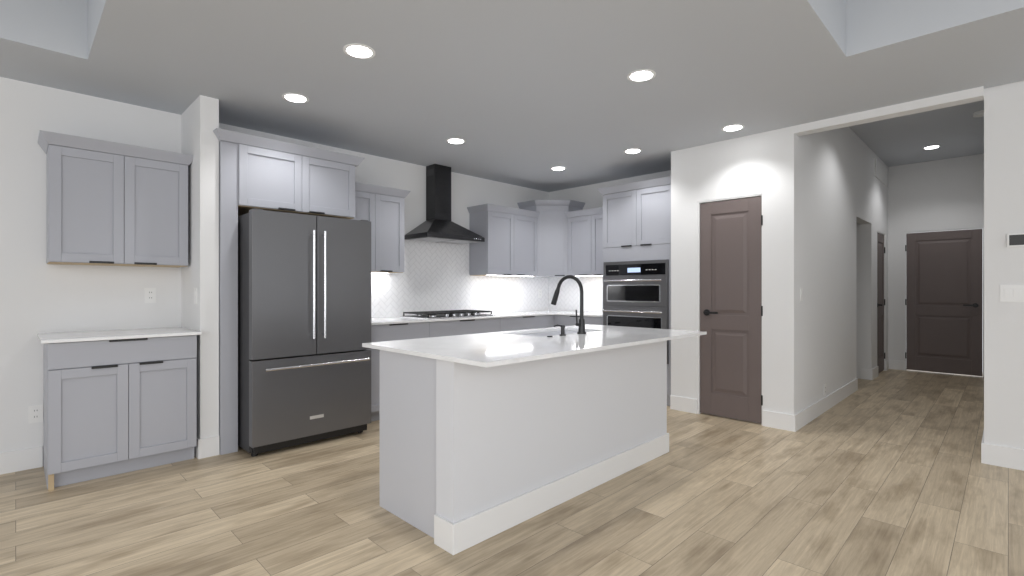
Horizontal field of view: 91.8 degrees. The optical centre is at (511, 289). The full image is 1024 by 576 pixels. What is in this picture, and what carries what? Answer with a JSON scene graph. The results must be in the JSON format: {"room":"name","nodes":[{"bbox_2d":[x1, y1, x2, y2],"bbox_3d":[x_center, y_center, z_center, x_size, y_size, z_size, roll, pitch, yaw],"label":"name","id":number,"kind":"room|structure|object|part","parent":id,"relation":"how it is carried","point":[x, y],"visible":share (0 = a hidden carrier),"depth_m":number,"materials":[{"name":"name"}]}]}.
{"room":"kitchen","nodes":[
{"label":"kitchen","id":0,"kind":"room"},
{"bbox_2d":[0,0,99,42],"bbox_3d":[-2.726,-1.740,1.107,3.110,0.480,2.720,0,0,-45],"label":"ceiling","id":1,"kind":"structure","parent":0,"point":[73,19],"depth_m":2.91,"materials":[{"name":"grey paint"}]},
{"bbox_2d":[181,95,218,438],"bbox_3d":[-2.411,-0.090,3.825,0.120,2.620,0.580,0,0,-45],"label":"column","id":2,"kind":"structure","parent":0,"point":[200,141],"depth_m":3.63,"materials":[{"name":"white paint"}]},
{"bbox_2d":[194,288,196,303],"bbox_3d":[-2.334,0.051,3.656,0.010,0.118,0.072,0,0,-45],"label":"light switch","id":3,"kind":"object","parent":2,"relation":"attached to","point":[195,295],"visible":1,"depth_m":3.64,"materials":[{"name":"white plastic"}]},
{"bbox_2d":[194,437,207,458],"bbox_3d":[-2.442,1.150,3.775,0.034,0.140,0.580,0,0,-45],"label":"baseboard","id":4,"kind":"structure","parent":2,"relation":"attached to","point":[201,450],"depth_m":3.58,"materials":[{"name":"white wood"}]},
{"bbox_2d":[0,77,548,452],"bbox_3d":[-2.659,-0.430,4.073,9.200,3.300,0.120,0,0,-45],"label":"wall","id":5,"kind":"structure","parent":0,"point":[38,294],"depth_m":3.49,"materials":[{"name":"white paint"}]},
{"bbox_2d":[0,446,42,474],"bbox_3d":[-4.545,1.150,2.092,3.730,0.140,0.014,0,0,-45],"label":"baseboard","id":6,"kind":"structure","parent":5,"relation":"attached to","point":[32,458],"depth_m":3.33,"materials":[{"name":"white wood"}]},
{"bbox_2d":[28,404,42,423],"bbox_3d":[-3.252,0.853,3.389,0.072,0.118,0.008,0,0,-45],"label":"electrical outlet","id":7,"kind":"object","parent":5,"relation":"attached to","point":[35,413],"visible":1,"depth_m":3.39,"materials":[{"name":"white plastic"}]},
{"bbox_2d":[42,131,137,265],"bbox_3d":[-2.939,-0.589,3.465,0.444,0.826,0.337,0,0,-45],"label":"upper cabinet","id":8,"kind":"object","parent":5,"relation":"attached to","point":[108,203],"depth_m":3.34,"materials":[{"name":"grey wood"}]},
{"bbox_2d":[145,288,155,302],"bbox_3d":[-2.799,0.050,3.842,0.072,0.118,0.008,0,0,-45],"label":"outlet","id":9,"kind":"object","parent":5,"relation":"attached to","point":[150,295],"visible":1,"depth_m":3.84,"materials":[{"name":"white plastic"}]},
{"bbox_2d":[138,146,189,267],"bbox_3d":[-2.709,-0.589,3.696,0.445,0.826,0.337,0,0,-45],"label":"upper cabinet","id":10,"kind":"object","parent":5,"relation":"attached to","point":[162,175],"depth_m":3.62,"materials":[{"name":"grey wood"}]},
{"bbox_2d":[352,182,381,272],"bbox_3d":[-1.548,-0.587,4.856,0.393,0.830,0.337,0,0,-45],"label":"upper cabinet","id":11,"kind":"object","parent":5,"relation":"attached to","point":[368,197],"depth_m":4.81,"materials":[{"name":"grey wood"}]},
{"bbox_2d":[382,186,405,273],"bbox_3d":[-1.354,-0.587,5.050,0.394,0.830,0.337,0,0,-45],"label":"upper cabinet","id":12,"kind":"object","parent":5,"relation":"attached to","point":[392,198],"depth_m":4.98,"materials":[{"name":"grey wood"}]},
{"bbox_2d":[405,164,484,243],"bbox_3d":[-0.747,-0.968,5.584,0.800,0.860,0.427,0,0,-45],"label":"range hood","id":13,"kind":"object","parent":5,"relation":"attached to","point":[438,225],"visible":1,"depth_m":5.57,"materials":[{"name":"black metal"}]},
{"bbox_2d":[371,236,546,317],"bbox_3d":[-0.616,-0.138,6.026,3.250,0.884,0.008,0,0,-45],"label":"tile backsplash","id":14,"kind":"structure","parent":5,"relation":"attached to","point":[434,276],"depth_m":5.84,"materials":[{"name":"white tile"}]},
{"bbox_2d":[467,204,533,276],"bbox_3d":[-0.094,-0.587,6.310,0.880,0.830,0.337,0,0,-45],"label":"upper cabinet","id":15,"kind":"object","parent":5,"relation":"attached to","point":[507,249],"depth_m":6.08,"materials":[{"name":"grey wood"}]},
{"bbox_2d":[334,271,602,276],"bbox_3d":[-0.223,-0.168,5.438,2.975,0.007,1.285,0,0,-45],"label":"light","id":16,"kind":"object","parent":15,"relation":"attached to","point":[386,272],"depth_m":6.21,"materials":[{"name":"white"}]},
{"bbox_2d":[517,200,589,276],"bbox_3d":[0.531,-0.669,6.697,0.673,0.994,0.674,0,0,-45],"label":"upper cabinet","id":17,"kind":"object","parent":5,"relation":"attached to","point":[551,217],"depth_m":6.52,"materials":[{"name":"grey wood"}]},
{"bbox_2d":[0,369,1023,575],"bbox_3d":[1.768,1.270,2.758,13.600,0.100,8.600,0,0,-45],"label":"floor","id":18,"kind":"structure","parent":0,"point":[886,473],"depth_m":2.71,"materials":[{"name":"brown wood"}]},
{"bbox_2d":[37,327,201,490],"bbox_3d":[-2.722,0.762,3.459,0.833,0.916,0.652,0,0,-45],"label":"base cabinet","id":19,"kind":"object","parent":18,"relation":"on","point":[115,402],"visible":1,"depth_m":3.23,"materials":[{"name":"grey wood"}]},
{"bbox_2d":[37,327,201,343],"bbox_3d":[-2.722,0.314,3.459,0.833,0.020,0.652,0,0,-45],"label":"countertop","id":20,"kind":"structure","parent":19,"relation":"on","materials":[{"name":"white stone"}]},
{"bbox_2d":[213,128,363,454],"bbox_3d":[-1.951,0.030,4.217,1.164,2.380,0.671,0,0,-45],"label":"surround","id":21,"kind":"object","parent":18,"relation":"on","point":[262,173],"visible":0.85,"depth_m":3.78,"materials":[{"name":"grey wood"}]},
{"bbox_2d":[238,208,370,456],"bbox_3d":[-1.802,0.320,4.143,0.934,1.800,0.933,0,0,-45],"label":"fridge","id":22,"kind":"object","parent":18,"relation":"on","point":[304,324],"visible":0.96,"depth_m":3.77,"materials":[{"name":"grey metal"}]},
{"bbox_2d":[366,322,437,421],"bbox_3d":[-1.270,0.772,4.928,0.768,0.895,0.625,0,0,-45],"label":"base cabinet","id":23,"kind":"object","parent":18,"relation":"on","point":[423,324],"depth_m":4.60,"materials":[{"name":"grey wood"}]},
{"bbox_2d":[371,310,573,325],"bbox_3d":[-0.386,0.308,5.789,3.240,0.032,0.643,0,0,-45],"label":"countertop","id":24,"kind":"structure","parent":23,"relation":"on","point":[374,321],"depth_m":5.15,"materials":[{"name":"white stone"}]},
{"bbox_2d":[402,310,493,317],"bbox_3d":[-0.700,0.270,5.494,0.879,0.044,0.490,0,0,-45],"label":"cooktop","id":25,"kind":"object","parent":24,"relation":"in","point":[447,313],"depth_m":5.31,"materials":[{"name":"black metal"}]},
{"bbox_2d":[438,318,497,336],"bbox_3d":[-0.699,0.772,5.499,1.092,0.895,0.625,0,0,-45],"label":"base cabinet","id":26,"kind":"object","parent":18,"relation":"on","point":[472,325],"depth_m":5.29,"materials":[{"name":"grey wood"}]},
{"bbox_2d":[498,314,553,331],"bbox_3d":[-0.021,0.772,6.144,1.023,0.895,0.671,0,0,-45],"label":"base cabinet","id":27,"kind":"object","parent":18,"relation":"on","point":[516,321],"depth_m":5.93,"materials":[{"name":"grey wood"}]},
{"bbox_2d":[574,311,601,313],"bbox_3d":[1.012,0.314,6.225,0.646,0.020,0.718,0,0,-45],"label":"countertop","id":28,"kind":"structure","parent":27,"relation":"on","point":[578,312],"depth_m":6.44,"materials":[{"name":"white stone"}]},
{"bbox_2d":[380,339,672,554],"bbox_3d":[0.203,0.773,3.248,2.048,0.895,0.715,0,0,-45],"label":"kitchen island","id":29,"kind":"object","parent":18,"relation":"on","point":[484,436],"depth_m":2.64,"materials":[{"name":"white paint"}]},
{"bbox_2d":[406,327,705,366],"bbox_3d":[0.437,0.314,3.007,2.120,0.020,0.585,0,0,-45],"label":"island countertop","id":30,"kind":"structure","parent":29,"relation":"on","point":[503,352],"depth_m":2.63,"materials":[{"name":"white stone"}]},
{"bbox_2d":[506,327,577,334],"bbox_3d":[0.304,0.437,3.543,0.744,0.250,0.384,0,0,-45],"label":"sink","id":31,"kind":"object","parent":30,"relation":"in","point":[557,330],"depth_m":3.63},
{"bbox_2d":[554,314,602,326],"bbox_3d":[0.986,0.772,6.230,0.683,0.895,0.762,0,0,-45],"label":"base cabinet","id":32,"kind":"object","parent":18,"relation":"on","point":[560,319],"depth_m":6.06,"materials":[{"name":"grey wood"}]},
{"bbox_2d":[598,176,670,405],"bbox_3d":[1.543,0.030,5.641,0.731,2.380,0.933,0,0,-45],"label":"tall cabinet","id":33,"kind":"object","parent":18,"relation":"on","point":[636,254],"visible":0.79,"depth_m":5.39,"materials":[{"name":"grey wood"}]},
{"bbox_2d":[0,0,1023,191],"bbox_3d":[0.276,-1.450,1.138,9.200,0.100,8.420,0,0,-45],"label":"ceiling","id":34,"kind":"structure","parent":0,"point":[527,93],"depth_m":3.16,"materials":[{"name":"grey paint"}]},
{"bbox_2d":[282,93,308,102],"bbox_3d":[-1.584,-1.397,3.635,0.184,0.006,0.184,0,0,-45],"label":"recessed light","id":35,"kind":"object","parent":34,"relation":"in","point":[295,98],"visible":1,"depth_m":3.63,"materials":[{"name":"white"}]},
{"bbox_2d":[343,43,375,58],"bbox_3d":[-0.898,-1.397,2.920,0.184,0.006,0.184,0,0,-45],"label":"recessed light","id":36,"kind":"object","parent":34,"relation":"in","point":[358,51],"visible":1,"depth_m":2.91,"materials":[{"name":"white"}]},
{"bbox_2d":[446,138,465,143],"bbox_3d":[-0.530,-1.397,4.688,0.184,0.006,0.184,0,0,-45],"label":"recessed light","id":37,"kind":"object","parent":34,"relation":"in","point":[455,140],"visible":1,"depth_m":4.69,"materials":[{"name":"white plastic"}]},
{"bbox_2d":[550,166,565,170],"bbox_3d":[0.537,-1.397,5.756,0.184,0.006,0.184,0,0,-45],"label":"recessed light","id":38,"kind":"object","parent":34,"relation":"in","point":[558,168],"visible":1,"depth_m":5.74,"materials":[{"name":"white"}]},
{"bbox_2d":[623,148,641,153],"bbox_3d":[1.223,-1.397,5.027,0.184,0.006,0.184,0,0,-45],"label":"recessed light","id":39,"kind":"object","parent":34,"relation":"in","point":[632,151],"visible":1,"depth_m":5.03,"materials":[{"name":"white"}]},
{"bbox_2d":[627,69,655,81],"bbox_3d":[0.849,-1.397,3.253,0.184,0.006,0.184,0,0,-45],"label":"recessed light","id":40,"kind":"object","parent":34,"relation":"in","point":[641,75],"visible":1,"depth_m":3.24,"materials":[{"name":"white plastic"}]},
{"bbox_2d":[721,124,743,131],"bbox_3d":[1.916,-1.397,4.306,0.184,0.006,0.184,0,0,-45],"label":"recessed light","id":41,"kind":"object","parent":34,"relation":"in","point":[733,127],"visible":1,"depth_m":4.29,"materials":[{"name":"white"}]},
{"bbox_2d":[549,170,670,209],"bbox_3d":[1.418,-0.430,6.375,0.120,3.300,2.390,0,0,-45],"label":"wall","id":42,"kind":"structure","parent":0,"point":[590,196],"depth_m":6.63,"materials":[{"name":"white paint"}]},
{"bbox_2d":[547,276,602,311],"bbox_3d":[1.023,0.066,6.679,0.008,0.476,1.350,0,0,-45],"label":"tile backsplash","id":43,"kind":"structure","parent":42,"relation":"attached to","point":[569,294],"depth_m":6.82,"materials":[{"name":"white tile"}]},
{"bbox_2d":[596,288,599,296],"bbox_3d":[1.135,0.040,6.556,0.008,0.118,0.072,0,0,-45],"label":"outlet","id":44,"kind":"object","parent":43,"relation":"attached to","point":[597,292],"visible":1,"depth_m":6.55,"materials":[{"name":"white plastic"}]},
{"bbox_2d":[570,210,585,276],"bbox_3d":[1.000,-0.587,6.465,0.337,0.830,0.439,0,0,-45],"label":"upper cabinet","id":45,"kind":"object","parent":42,"relation":"attached to","point":[577,218],"depth_m":6.39,"materials":[{"name":"grey wood"}]},
{"bbox_2d":[586,207,602,276],"bbox_3d":[1.226,-0.587,6.239,0.337,0.830,0.439,0,0,-45],"label":"upper cabinet","id":46,"kind":"object","parent":42,"relation":"attached to","point":[594,216],"depth_m":6.20,"materials":[{"name":"grey wood"}]},
{"bbox_2d":[671,126,797,414],"bbox_3d":[2.061,-0.430,4.699,0.120,3.300,1.130,0,0,-45],"label":"wall","id":47,"kind":"structure","parent":0,"point":[765,164],"depth_m":4.45,"materials":[{"name":"white paint"}]},
{"bbox_2d":[670,395,697,413],"bbox_3d":[1.713,1.150,4.952,0.014,0.140,0.280,0,0,-45],"label":"baseboard","id":48,"kind":"structure","parent":47,"relation":"attached to","point":[690,405],"depth_m":4.94,"materials":[{"name":"white wood"}]},
{"bbox_2d":[698,194,762,424],"bbox_3d":[2.072,0.182,4.687,0.110,2.075,0.602,0,0,-45],"label":"door frame","id":49,"kind":"structure","parent":47,"relation":"attached to","point":[731,198],"depth_m":4.86,"materials":[{"name":"white wood"}]},
{"bbox_2d":[700,196,762,423],"bbox_3d":[2.035,0.186,4.641,0.093,2.043,0.579,0,0,-45],"label":"pantry door","id":50,"kind":"structure","parent":47,"relation":"in","point":[731,310],"depth_m":4.64,"materials":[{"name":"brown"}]},
{"bbox_3d":[1.901,0.226,4.750,0.058,0.062,0.156,0,0,-45],"label":"handle","id":51,"kind":"part","parent":50,"relation":"part of","materials":[{"name":"black metal"}]},
{"bbox_2d":[794,86,983,135],"bbox_3d":[2.878,-1.708,3.882,0.120,0.744,1.180,0,0,-45],"label":"header","id":52,"kind":"object","parent":47,"relation":"attached to","point":[932,103],"visible":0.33,"depth_m":3.79,"materials":[{"name":"white paint"}]},
{"bbox_2d":[798,127,887,411],"bbox_3d":[4.133,-0.430,6.056,4.730,3.300,0.120,0,0,-45],"label":"wall","id":53,"kind":"structure","parent":0,"point":[842,190],"depth_m":5.28,"materials":[{"name":"white paint"}]},
{"bbox_2d":[800,288,802,300],"bbox_3d":[2.568,0.047,4.400,0.072,0.118,0.010,0,0,-45],"label":"light switch","id":54,"kind":"object","parent":53,"relation":"attached to","point":[801,294],"visible":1,"depth_m":4.39,"materials":[{"name":"white plastic"}]},
{"bbox_2d":[792,378,857,431],"bbox_3d":[3.295,1.150,5.124,2.494,0.140,0.014,0,0,-45],"label":"baseboard","id":55,"kind":"structure","parent":53,"relation":"attached to","point":[808,414],"depth_m":4.86,"materials":[{"name":"white wood"}]},
{"bbox_2d":[868,366,877,379],"bbox_3d":[4.978,1.150,6.807,0.434,0.140,0.014,0,0,-45],"label":"baseboard","id":56,"kind":"structure","parent":53,"relation":"attached to","point":[872,373],"depth_m":6.69,"materials":[{"name":"white wood"}]},
{"bbox_2d":[877,233,884,372],"bbox_3d":[5.361,0.204,7.200,0.627,2.008,0.093,0,0,-45],"label":"door","id":57,"kind":"structure","parent":53,"relation":"in","point":[880,301],"depth_m":7.21,"materials":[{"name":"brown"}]},
{"bbox_3d":[5.234,0.226,7.048,0.156,0.062,0.058,0,0,-45],"label":"handle","id":58,"kind":"part","parent":57,"relation":"part of","materials":[{"name":"black metal"}]},
{"bbox_2d":[877,231,884,370],"bbox_3d":[5.314,0.200,7.237,0.650,2.040,0.110,0,0,-45],"label":"door frame","id":59,"kind":"structure","parent":53,"relation":"attached to","point":[884,296],"depth_m":7.42,"materials":[{"name":"white"}]},
{"bbox_2d":[875,158,887,185],"bbox_3d":[5.330,-1.675,7.158,0.940,0.250,0.014,0,0,-45],"label":"air vent","id":60,"kind":"object","parent":53,"relation":"in","point":[881,172],"visible":1,"depth_m":7.12,"materials":[{"name":"white metal"}]},
{"bbox_2d":[885,360,891,370],"bbox_3d":[5.680,1.150,7.508,0.250,0.140,0.014,0,0,-45],"label":"baseboard","id":61,"kind":"structure","parent":53,"relation":"attached to","point":[888,364],"depth_m":7.54,"materials":[{"name":"white wood"}]},
{"bbox_2d":[856,223,860,378],"bbox_3d":[4.151,-0.430,7.432,0.120,3.300,1.800,0,0,-45],"label":"wall","id":62,"kind":"structure","parent":0,"point":[858,296],"depth_m":6.76,"materials":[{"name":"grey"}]},
{"bbox_2d":[821,0,978,39],"bbox_3d":[2.227,-1.740,0.877,2.890,0.480,3.490,0,0,-45],"label":"ceiling","id":63,"kind":"structure","parent":0,"point":[854,18],"depth_m":2.86,"materials":[{"name":"grey paint"}]},
{"bbox_2d":[849,100,983,166],"bbox_3d":[4.002,-1.920,6.194,4.980,0.100,3.300,0,0,-45],"label":"ceiling","id":64,"kind":"structure","parent":0,"point":[955,131],"depth_m":6.04,"materials":[{"name":"grey paint"}]},
{"bbox_2d":[923,145,940,148],"bbox_3d":[5.533,-1.867,6.541,0.184,0.006,0.184,0,0,-45],"label":"recessed light","id":65,"kind":"object","parent":64,"relation":"in","point":[933,147],"visible":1,"depth_m":6.53,"materials":[{"name":"white plastic"}]},
{"bbox_2d":[973,110,983,116],"bbox_3d":[4.957,-1.853,5.241,0.130,0.035,0.130,0,0,-45],"label":"smoke detector","id":66,"kind":"object","parent":64,"relation":"attached to","point":[979,113],"visible":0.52,"depth_m":5.23,"materials":[{"name":"white plastic"}]},
{"bbox_2d":[888,154,983,360],"bbox_3d":[6.265,-0.430,7.184,0.120,3.300,1.300,0,0,-45],"label":"wall","id":67,"kind":"structure","parent":0,"point":[944,194],"depth_m":7.32,"materials":[{"name":"white paint"}]},
{"bbox_2d":[905,229,982,375],"bbox_3d":[6.206,0.186,7.159,0.093,2.043,0.842,0,0,-45],"label":"door","id":68,"kind":"structure","parent":67,"relation":"in","point":[944,301],"depth_m":7.14,"materials":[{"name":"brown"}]},
{"bbox_3d":[6.409,0.226,6.932,0.058,0.062,0.156,0,0,-45],"label":"handle","id":69,"kind":"part","parent":68,"relation":"part of","materials":[{"name":"black metal"}]},
{"bbox_2d":[905,227,983,376],"bbox_3d":[6.253,0.182,7.197,0.110,2.075,0.865,0,0,-45],"label":"door frame","id":70,"kind":"structure","parent":67,"relation":"attached to","point":[983,281],"depth_m":7.07,"materials":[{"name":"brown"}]},
{"bbox_2d":[984,84,1003,445],"bbox_3d":[5.038,-0.430,5.123,4.770,3.300,0.120,0,0,-45],"label":"wall","id":71,"kind":"structure","parent":0,"point":[1003,262],"depth_m":3.45,"materials":[{"name":"white paint"}]},
{"bbox_2d":[981,430,983,463],"bbox_3d":[4.938,1.150,5.129,4.664,0.140,0.030,0,0,-45],"label":"baseboard","id":72,"kind":"structure","parent":71,"relation":"attached to","point":[982,443],"depth_m":3.48,"materials":[{"name":"white wood"}]},
{"bbox_2d":[1004,80,1023,448],"bbox_3d":[4.709,-0.430,2.164,0.120,3.300,3.600,0,0,-45],"label":"wall","id":73,"kind":"structure","parent":0,"point":[1013,92],"depth_m":3.38,"materials":[{"name":"white paint"}]},
{"bbox_2d":[984,443,1023,470],"bbox_3d":[4.630,1.150,2.148,0.014,0.140,3.690,0,0,-45],"label":"baseboard","id":74,"kind":"structure","parent":73,"relation":"attached to","point":[1002,456],"depth_m":3.40,"materials":[{"name":"white wood"}]},
{"bbox_2d":[1000,285,1023,301],"bbox_3d":[3.404,0.029,3.377,0.010,0.118,0.118,0,0,-45],"label":"light switch","id":75,"kind":"object","parent":73,"relation":"attached to","point":[1011,293],"visible":1,"depth_m":3.38,"materials":[{"name":"white plastic"}]},
{"bbox_2d":[1007,233,1023,246],"bbox_3d":[3.425,-0.332,3.348,0.022,0.090,0.120,0,0,-45],"label":"thermostat","id":76,"kind":"object","parent":73,"relation":"attached to","point":[1015,239],"visible":1,"depth_m":3.35,"materials":[{"name":"white"}]}
]}

